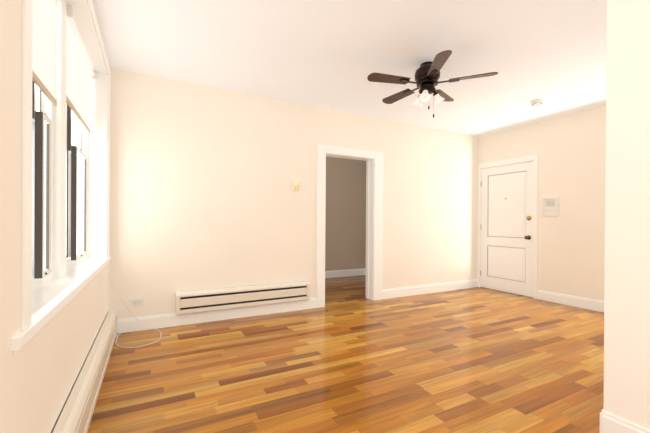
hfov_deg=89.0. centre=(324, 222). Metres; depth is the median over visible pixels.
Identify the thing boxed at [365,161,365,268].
wall
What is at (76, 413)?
baseboard heater
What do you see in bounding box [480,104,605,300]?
wall
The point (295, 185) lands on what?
switch
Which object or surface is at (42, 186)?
window unit
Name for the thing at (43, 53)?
roller blind
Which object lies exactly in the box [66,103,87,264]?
window unit
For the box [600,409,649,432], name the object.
baseboard
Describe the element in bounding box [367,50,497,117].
fan
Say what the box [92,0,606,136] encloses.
ceiling
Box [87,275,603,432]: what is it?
floor
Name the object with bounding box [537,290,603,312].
baseboard
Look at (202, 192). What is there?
wall
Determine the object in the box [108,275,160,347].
cord
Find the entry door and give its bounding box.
[480,161,533,296]
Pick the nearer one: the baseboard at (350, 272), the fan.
the fan
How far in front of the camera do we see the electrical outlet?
3.37 m
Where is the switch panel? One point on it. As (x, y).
(550, 206)
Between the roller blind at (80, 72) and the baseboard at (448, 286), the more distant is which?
the baseboard at (448, 286)
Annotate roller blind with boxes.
[32,0,66,105]
[66,5,95,133]
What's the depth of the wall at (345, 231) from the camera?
6.82 m
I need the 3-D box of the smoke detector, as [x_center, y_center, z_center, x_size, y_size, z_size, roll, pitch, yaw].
[2.614,-1.479,4.079,0.136,0.047,0.136,0,0,-28]
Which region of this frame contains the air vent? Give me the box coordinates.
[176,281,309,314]
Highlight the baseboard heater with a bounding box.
[51,311,116,432]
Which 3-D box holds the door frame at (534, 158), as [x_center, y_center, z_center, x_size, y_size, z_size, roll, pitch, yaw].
[2.934,0.054,5.363,0.070,2.145,1.006,0,0,-28]
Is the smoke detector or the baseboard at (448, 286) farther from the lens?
the baseboard at (448, 286)
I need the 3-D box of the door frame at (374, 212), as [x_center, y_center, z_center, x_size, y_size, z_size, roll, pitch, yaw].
[0.323,0.046,4.653,1.060,2.135,0.210,0,0,-28]
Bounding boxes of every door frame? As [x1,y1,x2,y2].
[317,144,382,307]
[477,154,537,298]
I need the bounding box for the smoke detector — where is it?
[530,99,543,105]
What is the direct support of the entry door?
in the wall at (570, 148)
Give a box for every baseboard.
[117,297,316,333]
[325,268,364,277]
[382,279,477,298]
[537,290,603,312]
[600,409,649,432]
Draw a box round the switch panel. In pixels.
[542,197,558,215]
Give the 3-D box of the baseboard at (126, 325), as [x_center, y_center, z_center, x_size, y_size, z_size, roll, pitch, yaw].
[-1.120,1.037,3.791,2.289,0.140,0.020,0,0,-28]
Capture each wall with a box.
[0,0,111,432]
[112,68,479,318]
[325,157,364,270]
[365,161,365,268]
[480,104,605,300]
[603,0,649,429]
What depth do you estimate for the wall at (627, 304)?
1.66 m
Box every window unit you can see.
[11,0,110,354]
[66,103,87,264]
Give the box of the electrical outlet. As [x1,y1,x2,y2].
[131,298,142,305]
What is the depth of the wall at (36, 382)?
1.04 m
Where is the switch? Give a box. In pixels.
[293,180,298,190]

